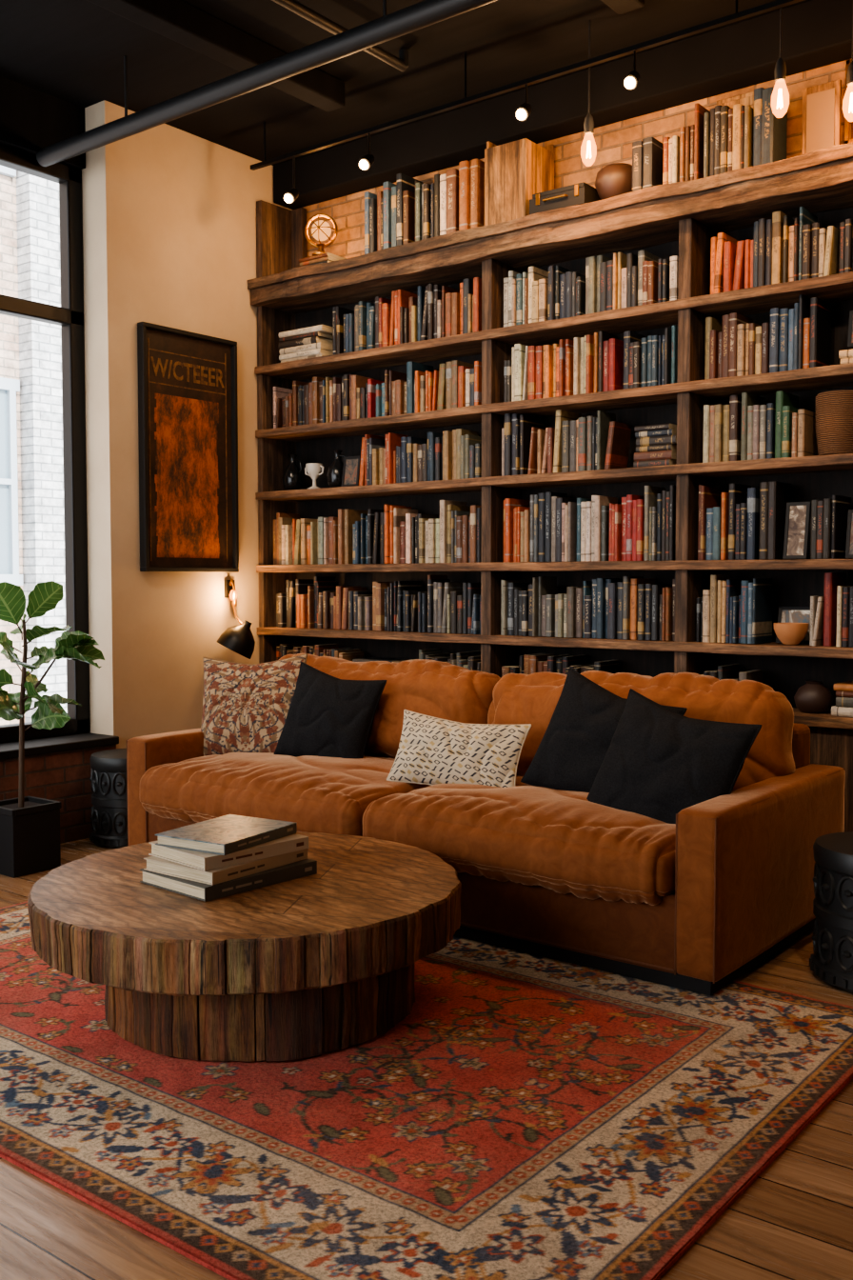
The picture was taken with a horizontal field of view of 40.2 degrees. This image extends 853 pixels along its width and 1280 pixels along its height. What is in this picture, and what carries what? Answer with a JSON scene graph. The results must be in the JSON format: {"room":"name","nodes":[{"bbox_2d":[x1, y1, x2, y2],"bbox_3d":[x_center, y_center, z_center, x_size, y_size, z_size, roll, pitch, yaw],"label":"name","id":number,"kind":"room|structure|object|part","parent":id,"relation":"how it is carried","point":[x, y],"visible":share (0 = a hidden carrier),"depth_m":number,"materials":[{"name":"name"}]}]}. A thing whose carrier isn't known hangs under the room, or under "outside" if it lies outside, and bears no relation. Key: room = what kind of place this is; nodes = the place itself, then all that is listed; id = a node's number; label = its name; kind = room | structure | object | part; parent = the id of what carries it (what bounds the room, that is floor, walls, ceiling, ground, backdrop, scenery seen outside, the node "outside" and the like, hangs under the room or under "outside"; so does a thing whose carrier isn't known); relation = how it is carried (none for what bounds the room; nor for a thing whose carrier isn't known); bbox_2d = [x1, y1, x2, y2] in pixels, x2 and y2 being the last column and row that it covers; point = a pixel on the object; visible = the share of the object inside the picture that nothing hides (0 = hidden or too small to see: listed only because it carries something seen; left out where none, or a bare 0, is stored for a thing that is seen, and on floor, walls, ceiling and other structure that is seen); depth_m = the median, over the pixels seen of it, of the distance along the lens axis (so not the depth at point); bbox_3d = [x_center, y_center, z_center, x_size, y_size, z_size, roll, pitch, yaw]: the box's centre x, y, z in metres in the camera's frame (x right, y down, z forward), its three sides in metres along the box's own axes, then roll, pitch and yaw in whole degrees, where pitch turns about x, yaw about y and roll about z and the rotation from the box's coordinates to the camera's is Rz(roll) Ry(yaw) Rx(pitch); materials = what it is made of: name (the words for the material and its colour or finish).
{"room":"living room","nodes":[
{"label":"living room","id":0,"kind":"room"},
{"bbox_2d":[0,76,85,169],"bbox_3d":[-3.551,-2.445,3.734,0.140,0.300,5.720,2,4,38],"label":"wall","id":1,"kind":"structure","parent":0,"point":[31,120],"depth_m":5.72,"materials":[{"name":"black paint"}]},
{"bbox_2d":[0,744,116,843],"bbox_3d":[-3.480,0.873,3.849,0.320,0.460,5.720,2,4,38],"label":"brick","id":2,"kind":"object","parent":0,"point":[64,777],"depth_m":5.75,"materials":[{"name":"brown brick"}]},
{"bbox_2d":[81,100,292,748],"bbox_3d":[-1.323,-0.888,6.550,0.300,3.700,1.330,2,4,38],"label":"wall","id":3,"kind":"structure","parent":0,"point":[170,212],"depth_m":6.14,"materials":[{"name":"paint"}]},
{"bbox_2d":[0,142,90,743],"bbox_3d":[-3.551,-0.848,3.816,0.080,2.900,5.720,2,4,38],"label":"window","id":4,"kind":"structure","parent":3,"relation":"in","point":[70,315],"depth_m":5.98,"materials":[{"name":"black metal"}]},
{"bbox_2d":[0,732,119,759],"bbox_3d":[-3.476,0.624,3.833,0.370,0.040,5.720,2,4,38],"label":"sill","id":5,"kind":"structure","parent":3,"relation":"attached to","point":[57,744],"depth_m":5.75,"materials":[{"name":"black wood"}]},
{"bbox_2d":[137,321,239,572],"bbox_3d":[-1.280,-1.014,6.310,0.050,1.285,0.655,2,4,38],"label":"framed artwork","id":6,"kind":"object","parent":3,"relation":"attached to","point":[188,407],"visible":1,"depth_m":6.30,"materials":[{"name":"black"}]},
{"bbox_2d":[216,579,255,659],"bbox_3d":[-1.073,-0.117,6.478,0.230,0.447,0.210,2,4,38],"label":"wall lamp","id":7,"kind":"object","parent":3,"relation":"attached to","point":[239,639],"visible":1,"depth_m":6.43,"materials":[{"name":"black metal"}]},
{"bbox_3d":[-1.088,-0.253,6.558,0.044,0.060,0.044,2,4,38],"label":"bulb","id":8,"kind":"part","parent":7,"relation":"part of","materials":[{"name":"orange glass"}]},
{"bbox_2d":[0,0,808,165],"bbox_3d":[-0.343,-2.576,2.197,7.200,0.120,7.250,2,4,38],"label":"ceiling","id":9,"kind":"structure","parent":0,"point":[73,51],"depth_m":5.33,"materials":[{"name":"black"}]},
{"bbox_2d":[36,0,498,166],"bbox_3d":[0.810,-2.408,3.648,6.850,0.359,0.084,2,4,38],"label":"ceiling pipe","id":10,"kind":"object","parent":9,"relation":"hanging from","point":[425,13],"depth_m":4.77,"materials":[{"name":"black metal"}]},
{"bbox_2d":[271,0,408,71],"bbox_3d":[-1.847,-2.504,3.038,0.044,0.092,5.722,2,4,38],"label":"conduit pipe","id":11,"kind":"object","parent":9,"relation":"attached to","point":[401,63],"visible":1,"depth_m":4.89,"materials":[{"name":"black metal"}]},
{"bbox_2d":[87,0,644,111],"bbox_3d":[-1.108,-2.456,2.197,3.320,0.119,6.300,2,4,38],"label":"ceiling beams","id":12,"kind":"structure","parent":9,"relation":"attached to","point":[179,21],"depth_m":4.99,"materials":[{"name":"black wood"}]},
{"bbox_2d":[250,0,804,203],"bbox_3d":[1.198,-2.398,4.514,5.400,0.468,0.100,2,4,38],"label":"track light","id":13,"kind":"object","parent":9,"relation":"attached to","point":[630,81],"visible":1,"depth_m":5.11,"materials":[{"name":"black metal"}]},
{"bbox_2d":[580,20,597,166],"bbox_3d":[0.700,-2.352,5.018,0.068,0.612,0.068,2,4,38],"label":"pendant","id":14,"kind":"object","parent":9,"relation":"hanging from","point":[589,149],"visible":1,"depth_m":5.01,"materials":[{"name":"black"}]},
{"bbox_3d":[0.700,-2.117,5.030,0.068,0.140,0.068,2,4,38],"label":"glass","id":15,"kind":"part","parent":14,"relation":"part of","materials":[{"name":"clear glass"}]},
{"bbox_3d":[0.700,-2.420,5.014,0.044,0.477,0.044,2,4,38],"label":"cord and socket","id":16,"kind":"part","parent":14,"relation":"part of","materials":[{"name":"black"}]},
{"bbox_2d":[771,7,789,118],"bbox_3d":[1.350,-2.312,4.437,0.068,0.632,0.068,2,4,38],"label":"pendant","id":17,"kind":"object","parent":9,"relation":"hanging from","point":[780,97],"visible":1,"depth_m":4.43,"materials":[{"name":"black"}]},
{"bbox_3d":[1.350,-2.067,4.450,0.068,0.140,0.068,2,4,38],"label":"glass","id":18,"kind":"part","parent":17,"relation":"part of","materials":[{"name":"clear glass"}]},
{"bbox_3d":[1.350,-2.380,4.434,0.044,0.497,0.044,2,4,38],"label":"cord and socket","id":19,"kind":"part","parent":17,"relation":"part of","materials":[{"name":"black"}]},
{"bbox_2d":[842,13,852,121],"bbox_3d":[1.611,-2.296,4.399,0.068,0.662,0.068,2,4,38],"label":"pendant","id":20,"kind":"object","parent":9,"relation":"hanging from","point":[848,102],"visible":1,"depth_m":4.40,"materials":[{"name":"black"}]},
{"bbox_3d":[1.611,-2.035,4.413,0.068,0.140,0.068,2,4,38],"label":"glass","id":21,"kind":"part","parent":20,"relation":"part of","materials":[{"name":"clear glass"}]},
{"bbox_3d":[1.611,-2.363,4.396,0.044,0.527,0.044,2,4,38],"label":"cord and socket","id":22,"kind":"part","parent":20,"relation":"part of","materials":[{"name":"black"}]},
{"bbox_2d":[0,838,852,1279],"bbox_3d":[-0.343,1.228,2.393,7.200,0.100,7.250,2,4,38],"label":"floor","id":23,"kind":"structure","parent":0,"point":[794,1221],"depth_m":2.36,"materials":[{"name":"brown wood"}]},
{"bbox_2d":[0,795,61,878],"bbox_3d":[-1.823,0.881,5.248,0.250,0.299,0.250,2,4,38],"label":"planter","id":24,"kind":"object","parent":23,"relation":"on","point":[30,826],"depth_m":5.16,"materials":[{"name":"black"}]},
{"bbox_2d":[0,580,104,878],"bbox_3d":[-1.746,0.383,5.238,0.493,1.295,0.588,2,4,38],"label":"fiddle leaf fig","id":25,"kind":"object","parent":23,"relation":"on","point":[30,826],"visible":1,"depth_m":5.20,"materials":[{"name":"green plant"}]},
{"bbox_2d":[89,748,127,848],"bbox_3d":[-1.485,0.780,5.792,0.369,0.443,0.370,2,4,38],"label":"stool","id":26,"kind":"object","parent":23,"relation":"on","point":[108,779],"visible":0.49,"depth_m":5.63,"materials":[{"name":"grey metal"}]},
{"bbox_2d":[0,900,852,1279],"bbox_3d":[-0.472,1.111,3.570,3.153,0.012,2.091,2,4,38],"label":"rug","id":27,"kind":"object","parent":23,"relation":"on","point":[529,1116],"visible":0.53,"depth_m":2.77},
{"bbox_2d":[27,832,461,1062],"bbox_3d":[-0.546,0.917,3.612,1.296,0.373,1.306,0,3,-3],"label":"round coffee table","id":28,"kind":"object","parent":27,"relation":"on","point":[319,963],"visible":0.9,"depth_m":3.15,"materials":[{"name":"brown wood"}]},
{"bbox_2d":[140,814,317,901],"bbox_3d":[-0.606,0.656,3.577,0.353,0.149,0.451,2,4,38],"label":"book stack","id":29,"kind":"object","parent":28,"relation":"on","point":[230,854],"visible":1,"depth_m":3.48,"materials":[{"name":"grey paper"}]},
{"bbox_2d":[126,653,845,996],"bbox_3d":[0.094,0.573,4.849,2.864,0.929,1.298,2,4,38],"label":"sofa","id":30,"kind":"object","parent":27,"relation":"on","point":[695,903],"visible":0.66,"depth_m":4.11,"materials":[{"name":"orange fabric"}]},
{"bbox_3d":[-0.945,0.684,5.727,0.154,0.538,1.199,2,4,38],"label":"arm","id":31,"kind":"part","parent":30,"relation":"part of","materials":[{"name":"orange fabric"}]},
{"bbox_2d":[200,653,307,756],"bbox_3d":[-0.823,0.314,5.477,0.562,0.501,0.207,1,3,17],"label":"paisley pillow","id":32,"kind":"object","parent":30,"relation":"on","point":[246,707],"visible":0.8,"depth_m":5.42,"materials":[{"name":"fabric"}]},
{"bbox_2d":[140,752,429,836],"bbox_3d":[-0.516,0.664,5.105,1.316,0.301,0.944,2,4,38],"label":"seat cushion","id":33,"kind":"object","parent":30,"relation":"on","point":[324,794],"depth_m":4.82,"materials":[{"name":"orange fabric"}]},
{"bbox_2d":[273,661,387,759],"bbox_3d":[-0.436,0.350,5.245,0.509,0.485,0.211,2,3,28],"label":"pillow","id":34,"kind":"object","parent":30,"relation":"on","point":[328,715],"visible":0.89,"depth_m":5.17,"materials":[{"name":"fabric"}]},
{"bbox_2d":[279,653,500,758],"bbox_3d":[-0.223,0.331,5.488,1.352,0.504,0.451,2,4,38],"label":"cushion","id":35,"kind":"object","parent":30,"relation":"on","point":[446,690],"depth_m":5.18,"materials":[{"name":"orange fabric"}]},
{"bbox_2d":[386,709,531,787],"bbox_3d":[0.122,0.452,4.646,0.590,0.308,0.167,2,3,29],"label":"lumbar pillow","id":36,"kind":"object","parent":30,"relation":"on","point":[432,750],"visible":0.9,"depth_m":4.59,"materials":[{"name":"beige fabric"}]},
{"bbox_2d":[362,776,676,905],"bbox_3d":[0.505,0.705,4.318,1.276,0.291,0.930,2,4,38],"label":"seat cushion","id":37,"kind":"object","parent":30,"relation":"on","point":[525,841],"depth_m":3.95,"materials":[{"name":"orange fabric"}]},
{"bbox_2d":[520,666,687,792],"bbox_3d":[0.656,0.400,4.386,0.599,0.570,0.255,2,4,38],"label":"pillow","id":38,"kind":"object","parent":30,"relation":"on","point":[571,751],"visible":0.54,"depth_m":4.38,"materials":[{"name":"fabric"}]},
{"bbox_2d":[487,670,795,791],"bbox_3d":[0.818,0.382,4.672,1.324,0.530,0.429,2,4,38],"label":"cushion","id":39,"kind":"object","parent":30,"relation":"on","point":[532,699],"depth_m":4.41,"materials":[{"name":"orange fabric"}]},
{"bbox_2d":[586,688,762,823],"bbox_3d":[0.837,0.451,4.051,0.259,0.523,0.611,-3,4,-45],"label":"pillow","id":40,"kind":"object","parent":30,"relation":"on","point":[660,762],"visible":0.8,"depth_m":3.97,"materials":[{"name":"fabric"}]},
{"bbox_3d":[1.193,0.770,4.065,0.154,0.538,1.198,2,4,38],"label":"arm","id":41,"kind":"part","parent":30,"relation":"part of","materials":[{"name":"orange fabric"}]},
{"bbox_3d":[0.451,0.627,5.312,2.585,0.680,0.115,2,4,38],"label":"frame","id":42,"kind":"part","parent":30,"relation":"part of","materials":[{"name":"orange fabric"}]},
{"bbox_2d":[247,142,852,832],"bbox_3d":[0.832,-0.713,5.480,4.415,3.460,0.375,2,4,38],"label":"bookshelf","id":43,"kind":"object","parent":23,"relation":"on","point":[681,219],"visible":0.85,"depth_m":5.53,"materials":[{"name":"brown wood"}]},
{"bbox_2d":[282,454,302,490],"bbox_3d":[-0.774,-0.964,6.746,0.120,0.215,0.120,-1,3,-12],"label":"glass jug","id":44,"kind":"object","parent":43,"relation":"on","point":[292,477],"visible":0.97,"depth_m":6.71,"materials":[{"name":"black glass"}]},
{"bbox_2d":[304,462,324,488],"bbox_3d":[-0.638,-0.925,6.630,0.100,0.150,0.117,-1,3,-12],"label":"trophy cup","id":45,"kind":"object","parent":43,"relation":"on","point":[314,470],"visible":0.91,"depth_m":6.60,"materials":[{"name":"beige ceramic"}]},
{"bbox_2d":[326,450,346,487],"bbox_3d":[-0.498,-0.953,6.532,0.120,0.215,0.120,-1,3,-12],"label":"glass jug","id":46,"kind":"object","parent":43,"relation":"on","point":[334,474],"visible":0.76,"depth_m":6.49,"materials":[{"name":"black glass"}]},
{"bbox_2d":[341,455,360,486],"bbox_3d":[-0.412,-0.923,6.400,0.120,0.170,0.036,2,4,38],"label":"framed print","id":47,"kind":"object","parent":43,"relation":"on","point":[351,464],"visible":0.89,"depth_m":6.40,"materials":[{"name":"black"}]},
{"bbox_2d":[484,138,554,225],"bbox_3d":[0.455,-2.225,5.720,0.240,0.420,0.255,2,4,38],"label":"wooden crate","id":48,"kind":"object","parent":43,"relation":"on","point":[519,170],"visible":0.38,"depth_m":5.62,"materials":[{"name":"brown wood"}]},
{"bbox_2d":[273,86,852,717],"bbox_3d":[0.829,-1.053,5.489,4.228,2.655,0.258,2,4,38],"label":"books","id":49,"kind":"object","parent":43,"relation":"on","point":[750,524],"visible":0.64,"depth_m":5.51,"materials":[{"name":"paper"}]},
{"bbox_2d":[304,213,338,256],"bbox_3d":[-0.596,-2.257,6.483,0.166,0.234,0.140,2,4,38],"label":"clock","id":50,"kind":"object","parent":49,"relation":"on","point":[321,230],"visible":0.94,"depth_m":6.47,"materials":[{"name":"gold metal"}]},
{"bbox_3d":[-0.587,-2.280,6.495,0.109,0.110,0.109,2,4,38],"label":"globe","id":51,"kind":"part","parent":50,"relation":"part of","materials":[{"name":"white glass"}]},
{"bbox_2d":[847,310,852,347],"bbox_3d":[1.806,-1.266,4.702,0.200,0.150,0.033,2,4,38],"label":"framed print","id":52,"kind":"object","parent":49,"relation":"on","point":[850,326],"visible":1,"depth_m":4.75,"materials":[{"name":"black"}]},
{"bbox_2d":[529,181,601,214],"bbox_3d":[0.666,-2.054,5.495,0.300,0.100,0.255,2,4,38],"label":"case","id":53,"kind":"object","parent":43,"relation":"on","point":[580,193],"visible":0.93,"depth_m":5.40,"materials":[{"name":"black leather"}]},
{"bbox_2d":[595,162,632,199],"bbox_3d":[0.880,-2.082,5.361,0.210,0.170,0.210,2,4,38],"label":"vase","id":54,"kind":"object","parent":43,"relation":"on","point":[612,180],"visible":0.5,"depth_m":5.28,"materials":[{"name":"brown ceramic"}]},
{"bbox_2d":[773,622,809,644],"bbox_3d":[1.534,-0.025,4.906,0.146,0.090,0.146,2,4,38],"label":"clay bowl","id":55,"kind":"object","parent":43,"relation":"on","point":[788,633],"visible":1,"depth_m":4.86,"materials":[{"name":"brown ceramic"}]},
{"bbox_2d":[776,606,810,643],"bbox_3d":[1.592,-0.064,5.003,0.170,0.159,0.045,2,4,38],"label":"framed print","id":56,"kind":"object","parent":43,"relation":"on","point":[787,614],"visible":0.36,"depth_m":5.01,"materials":[{"name":"black"}]},
{"bbox_2d":[782,501,811,559],"bbox_3d":[1.556,-0.460,4.896,0.100,0.239,0.045,2,4,38],"label":"framed print","id":57,"kind":"object","parent":43,"relation":"on","point":[798,513],"visible":1,"depth_m":4.89,"materials":[{"name":"black"}]},
{"bbox_2d":[794,680,834,713],"bbox_3d":[1.634,0.239,4.918,0.160,0.130,0.160,2,4,38],"label":"vase","id":58,"kind":"object","parent":43,"relation":"on","point":[812,697],"visible":1,"depth_m":4.87,"materials":[{"name":"brown ceramic"}]},
{"bbox_2d":[801,79,841,154],"bbox_3d":[1.645,-2.141,4.857,0.160,0.340,0.020,2,4,38],"label":"panel","id":59,"kind":"object","parent":43,"relation":"on","point":[822,104],"visible":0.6,"depth_m":4.85,"materials":[{"name":"brown wood"}]},
{"bbox_2d":[816,389,852,455],"bbox_3d":[1.708,-0.887,4.809,0.200,0.260,0.200,2,4,38],"label":"wicker basket","id":60,"kind":"object","parent":43,"relation":"on","point":[834,409],"visible":0.8,"depth_m":4.73,"materials":[{"name":"brown wicker"}]},
{"bbox_2d":[845,509,852,558],"bbox_3d":[1.783,-0.430,4.717,0.160,0.200,0.040,2,4,38],"label":"framed print","id":61,"kind":"object","parent":43,"relation":"on","point":[850,532],"visible":1,"depth_m":4.75,"materials":[{"name":"black"}]},
{"bbox_2d":[809,831,852,993],"bbox_3d":[1.480,0.884,3.791,0.439,0.443,0.440,2,4,38],"label":"stool","id":62,"kind":"object","parent":23,"relation":"on","point":[831,961],"visible":1,"depth_m":3.71,"materials":[{"name":"black metal"}]},
{"bbox_2d":[292,59,851,258],"bbox_3d":[1.822,-0.812,5.073,7.200,3.700,0.200,2,4,38],"label":"wall","id":63,"kind":"structure","parent":0,"point":[614,141],"depth_m":5.60,"materials":[{"name":"brick"}]},
{"bbox_2d":[273,0,852,209],"bbox_3d":[1.811,-2.538,4.758,6.720,0.219,0.169,2,4,38],"label":"ceiling beam","id":64,"kind":"structure","parent":63,"relation":"attached to","point":[817,33],"depth_m":5.47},
{"bbox_2d":[844,59,852,143],"bbox_3d":[1.845,-2.219,4.790,0.215,0.340,0.096,2,4,38],"label":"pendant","id":65,"kind":"object","parent":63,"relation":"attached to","point":[847,123],"visible":0.36,"depth_m":4.82,"materials":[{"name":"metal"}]},
{"bbox_2d":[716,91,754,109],"bbox_3d":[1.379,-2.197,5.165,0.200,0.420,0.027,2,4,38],"label":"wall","id":66,"kind":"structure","parent":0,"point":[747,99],"depth_m":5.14,"materials":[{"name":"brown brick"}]},
{"label":"outside","id":67,"kind":"structure","parent":0,"visible":0},
{"bbox_2d":[0,165,67,725],"bbox_3d":[-4.881,-3.652,8.693,0.600,19.000,20.000,2,4,38],"label":"neighboring building","id":68,"kind":"structure","parent":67,"point":[31,462],"depth_m":10.23,"materials":[{"name":"brick"}]}
]}

